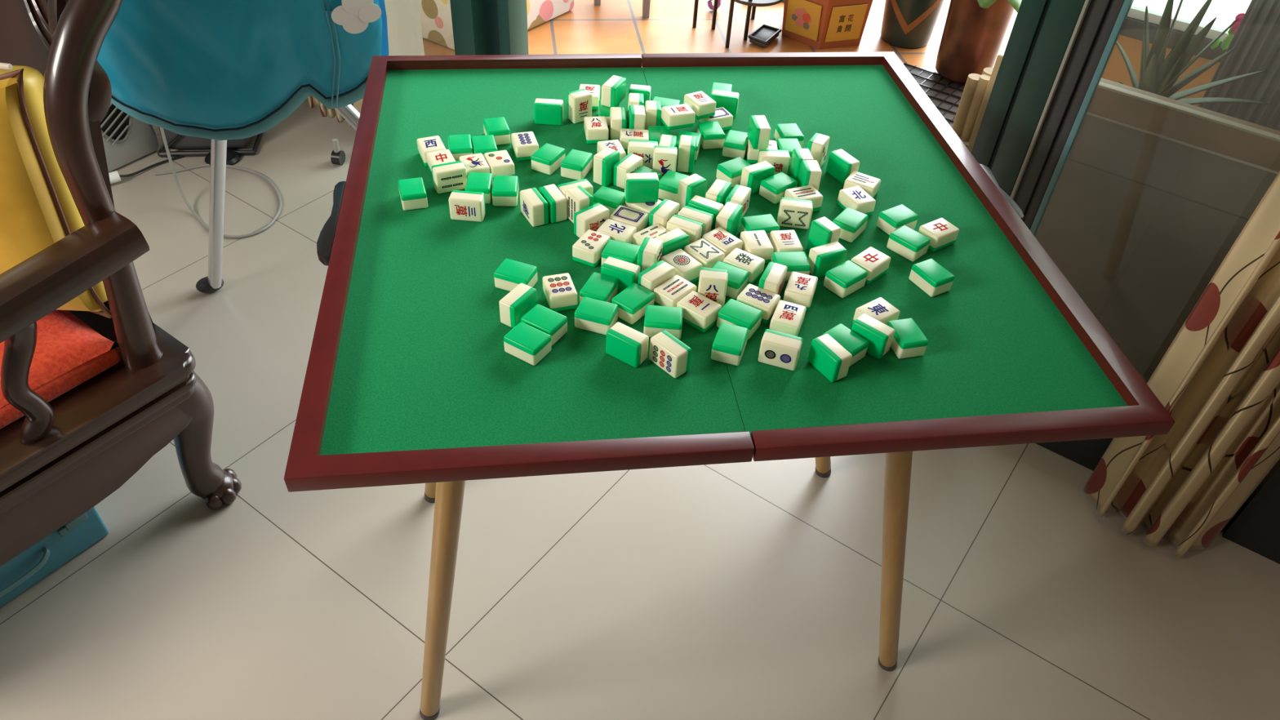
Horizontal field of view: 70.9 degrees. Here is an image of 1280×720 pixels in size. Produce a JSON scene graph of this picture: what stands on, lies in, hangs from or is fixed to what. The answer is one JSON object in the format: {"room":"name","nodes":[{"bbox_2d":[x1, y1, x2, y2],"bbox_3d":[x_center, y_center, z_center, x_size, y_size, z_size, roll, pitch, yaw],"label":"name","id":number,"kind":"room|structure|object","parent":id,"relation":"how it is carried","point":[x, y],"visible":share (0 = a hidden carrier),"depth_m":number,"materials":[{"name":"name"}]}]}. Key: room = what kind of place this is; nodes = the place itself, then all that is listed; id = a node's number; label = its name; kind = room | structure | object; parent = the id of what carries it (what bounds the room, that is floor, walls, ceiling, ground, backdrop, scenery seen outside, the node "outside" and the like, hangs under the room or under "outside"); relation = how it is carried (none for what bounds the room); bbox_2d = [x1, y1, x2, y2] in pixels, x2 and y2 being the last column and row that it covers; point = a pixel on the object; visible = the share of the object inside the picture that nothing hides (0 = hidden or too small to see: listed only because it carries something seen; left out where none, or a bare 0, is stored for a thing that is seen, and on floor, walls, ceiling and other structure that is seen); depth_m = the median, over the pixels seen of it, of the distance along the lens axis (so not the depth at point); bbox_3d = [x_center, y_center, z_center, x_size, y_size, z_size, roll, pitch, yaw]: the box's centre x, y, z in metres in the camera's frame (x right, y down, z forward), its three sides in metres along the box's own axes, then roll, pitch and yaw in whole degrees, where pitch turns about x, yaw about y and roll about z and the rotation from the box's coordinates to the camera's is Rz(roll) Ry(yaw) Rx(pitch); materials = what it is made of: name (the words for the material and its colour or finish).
{"room":"living room","nodes":[
{"label":"living room","id":0,"kind":"room"},
{"bbox_2d":[384,0,424,55],"bbox_3d":[-1.290,-1.887,2.219,1.688,2.300,0.140,28,48,24],"label":"wall","id":1,"kind":"structure","parent":0,"point":[405,37],"depth_m":2.46,"materials":[{"name":"beige paint"}]},
{"bbox_2d":[449,0,528,55],"bbox_3d":[-0.460,-1.384,1.735,0.476,2.300,0.084,24,47,20],"label":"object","id":2,"kind":"structure","parent":1,"relation":"in","point":[480,27],"depth_m":2.15,"materials":[{"name":"teal metal"}]},
{"bbox_2d":[0,97,1279,719],"bbox_3d":[-1.093,0.763,1.095,5.200,0.030,3.800,28,48,24],"label":"floor","id":3,"kind":"structure","parent":0,"point":[751,590],"depth_m":1.55,"materials":[{"name":"beige tile"}]},
{"bbox_2d":[0,506,108,607],"bbox_3d":[-1.143,0.331,1.456,0.275,0.105,0.434,28,48,24],"label":"case","id":4,"kind":"object","parent":3,"relation":"on","point":[36,562],"visible":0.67,"depth_m":1.49,"materials":[{"name":"teal plastic"}]},
{"bbox_2d":[0,0,241,566],"bbox_3d":[-1.083,-0.121,1.272,0.618,1.024,0.811,28,48,24],"label":"armchair","id":5,"kind":"object","parent":3,"relation":"on","point":[67,454],"visible":0.8,"depth_m":1.28,"materials":[{"name":"brown wood"}]},
{"bbox_2d":[0,309,120,429],"bbox_3d":[-1.129,0.025,1.299,0.440,0.072,0.540,28,48,24],"label":"seat cushion","id":6,"kind":"object","parent":5,"relation":"on","point":[68,353],"visible":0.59,"depth_m":1.34,"materials":[{"name":"orange fabric"}]},
{"bbox_2d":[0,62,111,318],"bbox_3d":[-0.988,-0.237,1.250,0.406,0.387,0.131,3,43,0],"label":"throw pillow","id":7,"kind":"object","parent":6,"relation":"on","point":[38,209],"visible":0.7,"depth_m":1.21,"materials":[{"name":"yellow fabric"}]},
{"bbox_2d":[100,102,158,172],"bbox_3d":[-1.469,-0.740,2.329,0.248,0.454,0.209,25,47,22],"label":"heater","id":8,"kind":"object","parent":3,"relation":"on","point":[126,139],"visible":0.27,"depth_m":2.40,"materials":[{"name":"grey plastic"}]},
{"bbox_2d":[100,102,132,146],"bbox_3d":[-1.370,-0.703,2.277,0.089,0.339,0.104,-3,43,-7],"label":"grille","id":9,"kind":"object","parent":8,"relation":"attached to","point":[116,126],"depth_m":2.36,"materials":[{"name":"grey plastic"}]},
{"bbox_2d":[108,155,184,183],"bbox_3d":[-1.322,-0.519,2.408,0.035,0.033,0.244,34,51,28],"label":"plug","id":10,"kind":"object","parent":3,"relation":"on","point":[114,177],"visible":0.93,"depth_m":2.38,"materials":[{"name":"white plastic"}]},
{"bbox_2d":[157,126,262,157],"bbox_3d":[-1.206,-0.734,2.476,0.257,0.269,0.218,-3,43,-7],"label":"crate","id":11,"kind":"object","parent":3,"relation":"on","point":[174,140],"visible":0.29,"depth_m":2.48,"materials":[{"name":"grey plastic"}]},
{"bbox_2d":[155,127,281,238],"bbox_3d":[-1.067,-0.597,2.208,0.221,0.453,0.422,-30,53,-31],"label":"power cable","id":12,"kind":"object","parent":3,"relation":"on","point":[173,171],"visible":0.82,"depth_m":2.29,"materials":[{"name":"grey plastic"}]},
{"bbox_2d":[204,148,240,165],"bbox_3d":[-1.152,-0.561,2.480,0.094,0.018,0.094,-3,43,-7],"label":"round base","id":13,"kind":"object","parent":3,"relation":"on","point":[233,157],"visible":0.52,"depth_m":2.47,"materials":[{"name":"black plastic"}]},
{"bbox_2d":[97,0,388,293],"bbox_3d":[-0.752,-0.493,1.727,1.259,0.980,0.156,6,43,3],"label":"ironing board","id":14,"kind":"object","parent":3,"relation":"on","point":[220,71],"visible":0.82,"depth_m":1.61,"materials":[{"name":"blue fabric"}]},
{"bbox_2d":[331,0,381,33],"bbox_3d":[-0.485,-0.595,1.534,0.086,0.077,0.003,-20,48,-23],"label":"print","id":15,"kind":"object","parent":14,"relation":"attached to","point":[348,16],"depth_m":1.54,"materials":[{"name":"white fabric"}]},
{"bbox_2d":[330,138,345,164],"bbox_3d":[-0.835,-0.573,2.477,0.024,0.072,0.040,9,43,5],"label":"caster wheel","id":16,"kind":"object","parent":3,"relation":"on","point":[337,156],"visible":1,"depth_m":2.47,"materials":[{"name":"black plastic"}]},
{"bbox_2d":[284,51,1174,719],"bbox_3d":[0.038,0.051,1.399,0.895,0.711,0.860,-3,43,-7],"label":"folding table","id":17,"kind":"object","parent":3,"relation":"on","point":[410,378],"visible":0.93,"depth_m":1.01,"materials":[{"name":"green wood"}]},
{"bbox_2d":[431,160,466,193],"bbox_3d":[-0.247,-0.237,1.166,0.041,0.032,0.023,-15,46,-19],"label":"tile","id":18,"kind":"structure","parent":17,"relation":"on","point":[449,176],"depth_m":1.16,"materials":[{"name":"beige plastic"}]},
{"bbox_2d":[448,190,485,222],"bbox_3d":[-0.215,-0.192,1.120,0.041,0.032,0.023,5,43,2],"label":"tile","id":19,"kind":"structure","parent":17,"relation":"on","point":[468,206],"depth_m":1.11,"materials":[{"name":"beige plastic"}]},
{"bbox_2d":[498,283,537,328],"bbox_3d":[-0.133,-0.059,0.983,0.023,0.032,0.041,24,47,21],"label":"tile","id":20,"kind":"structure","parent":17,"relation":"on","point":[515,304],"depth_m":0.97,"materials":[{"name":"beige plastic"}]},
{"bbox_2d":[520,183,567,226],"bbox_3d":[-0.121,-0.194,1.129,0.048,0.032,0.043,-18,47,-22],"label":"tiles","id":21,"kind":"structure","parent":17,"relation":"on","point":[534,206],"depth_m":1.12,"materials":[{"name":"beige plastic"}]},
{"bbox_2d":[533,97,563,125],"bbox_3d":[-0.133,-0.361,1.307,0.041,0.032,0.022,3,43,-1],"label":"tile","id":22,"kind":"structure","parent":17,"relation":"on","point":[546,111],"depth_m":1.30,"materials":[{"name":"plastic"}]},
{"bbox_2d":[557,178,592,198],"bbox_3d":[-0.083,-0.210,1.148,0.041,0.032,0.022,-17,47,-21],"label":"tile","id":23,"kind":"structure","parent":17,"relation":"on","point":[584,183],"depth_m":1.14,"materials":[{"name":"beige plastic"}]},
{"bbox_2d":[567,88,591,123],"bbox_3d":[-0.088,-0.371,1.315,0.032,0.041,0.023,-22,49,-25],"label":"tile","id":24,"kind":"structure","parent":17,"relation":"on","point":[579,101],"depth_m":1.30,"materials":[{"name":"beige plastic"}]},
{"bbox_2d":[565,186,593,223],"bbox_3d":[-0.075,-0.191,1.122,0.023,0.041,0.032,-24,49,-26],"label":"tile","id":25,"kind":"structure","parent":17,"relation":"on","point":[578,198],"depth_m":1.11,"materials":[{"name":"beige plastic"}]},
{"bbox_2d":[573,202,609,237],"bbox_3d":[-0.060,-0.170,1.107,0.041,0.032,0.023,-30,52,-31],"label":"tile","id":26,"kind":"structure","parent":17,"relation":"on","point":[592,217],"depth_m":1.10,"materials":[{"name":"beige plastic"}]},
{"bbox_2d":[593,146,619,186],"bbox_3d":[-0.045,-0.256,1.194,0.022,0.041,0.032,27,48,23],"label":"tile","id":27,"kind":"structure","parent":17,"relation":"on","point":[604,161],"depth_m":1.18,"materials":[{"name":"beige plastic"}]},
{"bbox_2d":[600,257,639,293],"bbox_3d":[-0.022,-0.096,1.030,0.041,0.032,0.022,18,45,15],"label":"tile","id":28,"kind":"structure","parent":17,"relation":"on","point":[626,273],"depth_m":1.02,"materials":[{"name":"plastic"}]},
{"bbox_2d":[605,321,648,367],"bbox_3d":[-0.014,-0.016,0.945,0.041,0.032,0.023,26,47,22],"label":"tile","id":29,"kind":"structure","parent":17,"relation":"on","point":[624,343],"depth_m":0.94,"materials":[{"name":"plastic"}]},
{"bbox_2d":[613,153,643,189],"bbox_3d":[-0.016,-0.252,1.198,0.023,0.032,0.041,25,47,21],"label":"tile","id":30,"kind":"structure","parent":17,"relation":"on","point":[631,162],"depth_m":1.19,"materials":[{"name":"beige plastic"}]},
{"bbox_2d":[609,100,661,139],"bbox_3d":[-0.006,-0.344,1.291,0.073,0.041,0.047,0,43,-4],"label":"tiles","id":31,"kind":"structure","parent":17,"relation":"on","point":[618,121],"depth_m":1.28,"materials":[{"name":"beige plastic"}]},
{"bbox_2d":[626,93,644,125],"bbox_3d":[-0.006,-0.364,1.313,0.022,0.041,0.032,2,43,-2],"label":"tile","id":32,"kind":"structure","parent":17,"relation":"on","point":[634,99],"depth_m":1.30,"materials":[{"name":"beige plastic"}]},
{"bbox_2d":[627,84,650,106],"bbox_3d":[-0.001,-0.385,1.336,0.032,0.041,0.022,6,43,2],"label":"tile","id":33,"kind":"structure","parent":17,"relation":"on","point":[645,90],"depth_m":1.32,"materials":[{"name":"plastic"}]},
{"bbox_2d":[636,237,662,272],"bbox_3d":[0.011,-0.117,1.048,0.023,0.041,0.032,14,44,11],"label":"tile","id":34,"kind":"structure","parent":17,"relation":"on","point":[650,252],"depth_m":1.03,"materials":[{"name":"beige plastic"}]},
{"bbox_2d":[627,139,677,177],"bbox_3d":[0.016,-0.275,1.219,0.067,0.041,0.051,4,43,0],"label":"tile","id":35,"kind":"structure","parent":17,"relation":"on","point":[664,157],"depth_m":1.20,"materials":[{"name":"beige plastic"}]},
{"bbox_2d":[637,260,675,292],"bbox_3d":[0.018,-0.090,1.026,0.022,0.032,0.041,35,51,29],"label":"tile","id":36,"kind":"structure","parent":17,"relation":"on","point":[654,276],"depth_m":1.01,"materials":[{"name":"beige plastic"}]},
{"bbox_2d":[648,198,679,228],"bbox_3d":[0.030,-0.177,1.121,0.023,0.032,0.041,24,46,20],"label":"tile","id":37,"kind":"structure","parent":17,"relation":"on","point":[661,214],"depth_m":1.11,"materials":[{"name":"beige plastic"}]},
{"bbox_2d":[658,134,676,146],"bbox_3d":[0.037,-0.287,1.240,0.022,0.032,0.041,7,43,4],"label":"tile","id":38,"kind":"structure","parent":17,"relation":"on","point":[670,140],"depth_m":1.23,"materials":[{"name":"beige plastic"}]},
{"bbox_2d":[648,329,691,377],"bbox_3d":[0.031,-0.006,0.937,0.023,0.032,0.041,-31,53,-32],"label":"tile","id":39,"kind":"structure","parent":17,"relation":"on","point":[672,355],"depth_m":0.93,"materials":[{"name":"beige plastic"}]},
{"bbox_2d":[654,227,689,256],"bbox_3d":[0.036,-0.135,1.076,0.041,0.032,0.023,-27,51,-29],"label":"tile","id":40,"kind":"structure","parent":17,"relation":"on","point":[675,239],"depth_m":1.06,"materials":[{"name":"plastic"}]},
{"bbox_2d":[397,84,959,365],"bbox_3d":[0.031,-0.190,1.125,0.724,0.045,0.612,25,47,21],"label":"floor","id":41,"kind":"structure","parent":17,"relation":"on","point":[525,342],"depth_m":1.07,"materials":[{"name":"beige plastic"}]},
{"bbox_2d":[601,75,626,106],"bbox_3d":[-0.038,-0.393,1.315,0.022,0.032,0.041,19,45,15],"label":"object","id":42,"kind":"structure","parent":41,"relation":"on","point":[614,90],"depth_m":1.30,"materials":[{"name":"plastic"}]},
{"bbox_2d":[624,172,659,203],"bbox_3d":[0.002,-0.216,1.128,0.041,0.032,0.022,-3,43,-7],"label":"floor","id":43,"kind":"structure","parent":41,"relation":"on","point":[638,187],"depth_m":1.12,"materials":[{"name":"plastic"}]},
{"bbox_2d":[746,115,771,149],"bbox_3d":[0.165,-0.316,1.247,0.022,0.032,0.041,-3,43,-7],"label":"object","id":44,"kind":"structure","parent":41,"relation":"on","point":[758,134],"depth_m":1.23,"materials":[{"name":"beige plastic"}]},
{"bbox_2d":[676,134,697,173],"bbox_3d":[0.064,-0.282,1.229,0.022,0.041,0.032,7,43,3],"label":"tile","id":45,"kind":"structure","parent":17,"relation":"on","point":[687,144],"depth_m":1.22,"materials":[{"name":"beige plastic"}]},
{"bbox_2d":[677,173,706,209],"bbox_3d":[0.067,-0.214,1.156,0.032,0.041,0.023,-32,53,-32],"label":"tile","id":46,"kind":"structure","parent":17,"relation":"on","point":[694,184],"depth_m":1.14,"materials":[{"name":"beige plastic"}]},
{"bbox_2d":[666,195,724,244],"bbox_3d":[0.068,-0.170,1.116,0.046,0.032,0.076,21,46,18],"label":"tiles","id":47,"kind":"structure","parent":17,"relation":"on","point":[694,228],"depth_m":1.10,"materials":[{"name":"beige plastic"}]},
{"bbox_2d":[697,266,728,307],"bbox_3d":[0.082,-0.081,1.015,0.032,0.041,0.023,7,43,3],"label":"tile","id":48,"kind":"structure","parent":17,"relation":"on","point":[713,282],"depth_m":1.00,"materials":[{"name":"beige plastic"}]},
{"bbox_2d":[709,82,732,97],"bbox_3d":[0.124,-0.407,1.381,0.032,0.022,0.041,8,43,5],"label":"tile","id":49,"kind":"structure","parent":17,"relation":"on","point":[715,86],"depth_m":1.38,"materials":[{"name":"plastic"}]},
{"bbox_2d":[711,89,739,117],"bbox_3d":[0.127,-0.386,1.352,0.041,0.032,0.022,9,43,6],"label":"tile","id":50,"kind":"structure","parent":17,"relation":"on","point":[729,100],"depth_m":1.34,"materials":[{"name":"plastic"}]},
{"bbox_2d":[705,178,751,235],"bbox_3d":[0.105,-0.191,1.141,0.054,0.032,0.085,19,45,16],"label":"tiles","id":51,"kind":"structure","parent":17,"relation":"on","point":[729,219],"depth_m":1.14,"materials":[{"name":"beige plastic"}]},
{"bbox_2d":[740,160,775,194],"bbox_3d":[0.157,-0.244,1.202,0.041,0.032,0.022,-23,49,-26],"label":"tile","id":52,"kind":"structure","parent":17,"relation":"on","point":[752,175],"depth_m":1.19,"materials":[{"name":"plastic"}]},
{"bbox_2d":[758,262,787,294],"bbox_3d":[0.152,-0.088,1.034,0.023,0.032,0.041,18,45,15],"label":"tile","id":53,"kind":"structure","parent":17,"relation":"on","point":[773,278],"depth_m":1.02,"materials":[{"name":"beige plastic"}]},
{"bbox_2d":[756,149,790,174],"bbox_3d":[0.182,-0.269,1.231,0.041,0.032,0.023,1,43,-3],"label":"tile","id":54,"kind":"structure","parent":17,"relation":"on","point":[780,159],"depth_m":1.22,"materials":[{"name":"beige plastic"}]},
{"bbox_2d":[757,328,803,370],"bbox_3d":[0.148,-0.011,0.950,0.041,0.032,0.023,15,44,12],"label":"tile","id":55,"kind":"structure","parent":17,"relation":"on","point":[777,348],"depth_m":0.94,"materials":[{"name":"beige plastic"}]},
{"bbox_2d":[777,197,813,229],"bbox_3d":[0.197,-0.186,1.143,0.041,0.032,0.023,7,43,4],"label":"tile","id":56,"kind":"structure","parent":17,"relation":"on","point":[792,212],"depth_m":1.13,"materials":[{"name":"beige plastic"}]},
{"bbox_2d":[788,148,822,190],"bbox_3d":[0.221,-0.251,1.207,0.028,0.041,0.062,-1,43,-5],"label":"tiles","id":57,"kind":"structure","parent":17,"relation":"on","point":[810,171],"depth_m":1.19,"materials":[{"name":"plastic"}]},
{"bbox_2d":[806,133,830,167],"bbox_3d":[0.246,-0.289,1.250,0.023,0.041,0.032,21,46,18],"label":"tile","id":58,"kind":"structure","parent":17,"relation":"on","point":[818,144],"depth_m":1.24,"materials":[{"name":"beige plastic"}]},
{"bbox_2d":[806,216,840,249],"bbox_3d":[0.224,-0.149,1.097,0.022,0.041,0.032,-23,49,-26],"label":"tile","id":59,"kind":"structure","parent":17,"relation":"on","point":[823,231],"depth_m":1.08,"materials":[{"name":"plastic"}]},
{"bbox_2d":[808,241,847,277],"bbox_3d":[0.223,-0.120,1.073,0.041,0.032,0.022,-17,47,-21],"label":"tile","id":60,"kind":"structure","parent":17,"relation":"on","point":[823,258],"depth_m":1.06,"materials":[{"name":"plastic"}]},
{"bbox_2d":[807,333,852,382],"bbox_3d":[0.199,-0.002,0.945,0.023,0.032,0.041,-22,48,-25],"label":"tile","id":61,"kind":"structure","parent":17,"relation":"on","point":[827,355],"depth_m":0.94,"materials":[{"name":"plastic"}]},
{"bbox_2d":[826,148,859,184],"bbox_3d":[0.278,-0.265,1.233,0.023,0.032,0.041,-20,48,-24],"label":"tile","id":62,"kind":"structure","parent":17,"relation":"on","point":[840,164],"depth_m":1.22,"materials":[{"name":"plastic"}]},
{"bbox_2d":[851,313,894,359],"bbox_3d":[0.251,-0.026,0.974,0.041,0.032,0.022,33,50,28],"label":"tile","id":63,"kind":"structure","parent":17,"relation":"on","point":[879,335],"depth_m":0.96,"materials":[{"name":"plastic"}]},
{"bbox_2d":[1083,171,1279,558],"bbox_3d":[0.990,-0.508,0.925,0.227,2.243,0.082,31,49,26],"label":"curtain","id":64,"kind":"object","parent":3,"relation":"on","point":[1218,380],"visible":0.95,"depth_m":1.47,"materials":[{"name":"beige fabric"}]},
{"bbox_2d":[422,0,1149,383],"bbox_3d":[1.214,-0.959,3.108,5.800,0.030,3.200,28,48,24],"label":"floor","id":65,"kind":"structure","parent":0,"point":[614,26],"depth_m":3.26,"materials":[{"name":"orange tile"}]},
{"bbox_2d":[417,0,573,49],"bbox_3d":[-0.645,-1.456,3.153,0.630,0.460,0.560,27,48,23],"label":"floral box","id":66,"kind":"object","parent":65,"relation":"on","point":[436,21],"visible":0.29,"depth_m":3.05,"materials":[{"name":"white floral printed cardboard"}]},
{"bbox_2d":[593,0,650,18],"bbox_3d":[-0.055,-1.487,3.401,0.256,0.225,0.444,-3,43,-7],"label":"stool","id":67,"kind":"object","parent":65,"relation":"on","point":[646,3],"visible":1,"depth_m":3.32,"materials":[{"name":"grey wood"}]},
{"bbox_2d":[707,0,721,9],"bbox_3d":[0.281,-1.354,3.398,0.052,0.061,0.017,-3,43,-7],"label":"ring","id":68,"kind":"object","parent":65,"relation":"on","point":[710,5],"visible":0.67,"depth_m":3.40,"materials":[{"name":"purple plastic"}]},
{"bbox_2d":[692,0,782,48],"bbox_3d":[0.361,-1.326,3.201,0.275,0.300,0.285,-23,49,-26],"label":"plant stand","id":69,"kind":"object","parent":65,"relation":"on","point":[749,3],"visible":1,"depth_m":3.16,"materials":[{"name":"black metal"}]},
{"bbox_2d":[747,23,781,47],"bbox_3d":[0.446,-1.163,3.227,0.079,0.026,0.139,23,46,20],"label":"tray","id":70,"kind":"object","parent":65,"relation":"on","point":[764,34],"visible":1,"depth_m":3.22,"materials":[{"name":"grey plastic"}]},
{"bbox_2d":[782,0,872,49],"bbox_3d":[0.675,-1.292,3.249,0.373,0.215,0.363,-3,43,-7],"label":"planter","id":71,"kind":"object","parent":65,"relation":"on","point":[820,24],"visible":1,"depth_m":3.16,"materials":[{"name":"orange wood"}]},
{"bbox_2d":[791,8,811,29],"bbox_3d":[0.570,-1.208,3.173,0.082,0.071,0.006,32,50,27],"label":"print","id":72,"kind":"object","parent":71,"relation":"attached to","point":[801,17],"depth_m":3.17,"materials":[{"name":"red"}]},
{"bbox_2d":[880,0,943,48],"bbox_3d":[0.978,-1.262,3.231,0.224,0.223,0.224,-3,43,-7],"label":"flower pot","id":73,"kind":"object","parent":65,"relation":"on","point":[906,24],"visible":1,"depth_m":3.19,"materials":[{"name":"grey"}]},
{"bbox_2d":[903,62,965,127],"bbox_3d":[0.908,-0.825,2.914,0.340,0.008,0.540,28,48,24],"label":"mat","id":74,"kind":"object","parent":65,"relation":"on","point":[946,95],"visible":0.16,"depth_m":3.00,"materials":[{"name":"black plastic"}]},
{"bbox_2d":[935,0,1022,84],"bbox_3d":[1.132,-1.108,2.917,0.247,0.422,0.321,-3,43,-7],"label":"pot","id":75,"kind":"object","parent":74,"relation":"on","point":[974,33],"visible":0.81,"depth_m":2.93,"materials":[{"name":"brown glazed ceramic"},{"name":"green leaf"},{"name":"soil"}]},
{"bbox_2d":[951,54,1003,151],"bbox_3d":[0.606,-0.297,1.816,0.079,0.700,0.074,28,48,24],"label":"bundle","id":76,"kind":"object","parent":65,"relation":"on","point":[978,88],"visible":0.18,"depth_m":1.63,"materials":[{"name":"beige wood"}]},
{"bbox_2d":[1209,13,1244,53],"bbox_3d":[1.382,-0.558,2.193,0.136,0.643,0.091,-3,43,-7],"label":"flowers","id":77,"kind":"object","parent":65,"relation":"on","point":[1225,42],"visible":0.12,"depth_m":2.05,"materials":[{"name":"pink plant"}]},
{"bbox_2d":[1197,0,1279,130],"bbox_3d":[1.629,-0.658,1.688,0.801,1.500,0.014,28,48,24],"label":"blind","id":78,"kind":"object","parent":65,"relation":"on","point":[1256,39],"visible":0.11,"depth_m":1.98,"materials":[{"name":"grey fabric"}]},
{"bbox_3d":[1.649,-0.052,1.819,1.456,0.437,1.403,-3,43,-7],"label":"trough","id":79,"kind":"object","parent":65,"relation":"on","visible":0},
{"bbox_2d":[1115,0,1268,104],"bbox_3d":[1.129,-0.607,1.848,0.328,0.280,0.130,32,50,27],"label":"aloe plant","id":80,"kind":"object","parent":79,"relation":"in","point":[1158,75],"visible":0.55,"depth_m":1.87,"materials":[{"name":"green plant"}]},
{"bbox_2d":[1035,77,1279,378],"bbox_3d":[1.560,0.032,1.610,1.773,0.590,0.048,28,48,24],"label":"wall","id":81,"kind":"structure","parent":0,"point":[1152,193],"depth_m":1.81,"materials":[{"name":"grey glass"}]},
{"bbox_2d":[1101,35,1219,106],"bbox_3d":[2.005,-0.340,2.159,2.020,0.430,0.080,28,48,24],"label":"wall","id":82,"kind":"structure","parent":0,"point":[1116,70],"depth_m":2.37,"materials":[{"name":"orange ceramic"}]},
{"bbox_2d":[1119,16,1226,62],"bbox_3d":[2.005,-0.503,1.985,2.020,0.045,0.120,28,48,24],"label":"trim","id":83,"kind":"structure","parent":82,"relation":"on","point":[1132,28],"depth_m":2.28,"materials":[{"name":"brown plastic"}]},
{"bbox_2d":[1127,0,1251,41],"bbox_3d":[2.017,-0.952,1.535,2.020,1.225,0.040,28,48,24],"label":"window","id":84,"kind":"structure","parent":82,"relation":"in","point":[1225,11],"depth_m":2.23,"materials":[{"name":"white glass"}]},
{"bbox_2d":[1222,458,1279,564],"bbox_3d":[1.699,-0.275,0.692,1.265,2.300,0.140,28,48,24],"label":"wall","id":85,"kind":"structure","parent":0,"point":[1255,527],"depth_m":1.63,"materials":[{"name":"black paint"}]},
{"bbox_2d":[970,0,1249,531],"bbox_3d":[0.899,-0.673,1.066,0.669,2.300,0.066,28,48,24],"label":"door","id":86,"kind":"structure","parent":85,"relation":"in","point":[1057,54],"depth_m":1.48,"materials":[{"name":"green metal"}]},
{"bbox_3d":[0.190,-2.138,0.569,3.877,0.450,3.671,-3,43,-7],"label":"trim","id":87,"kind":"structure","parent":0,"visible":0},
{"bbox_2d":[307,95,363,126],"bbox_3d":[-0.815,-1.494,1.819,0.223,2.187,0.060,27,48,23],"label":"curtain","id":88,"kind":"object","parent":87,"relation":"hanging from","point":[313,101],"visible":0.08,"depth_m":2.53,"materials":[{"name":"beige fabric"}]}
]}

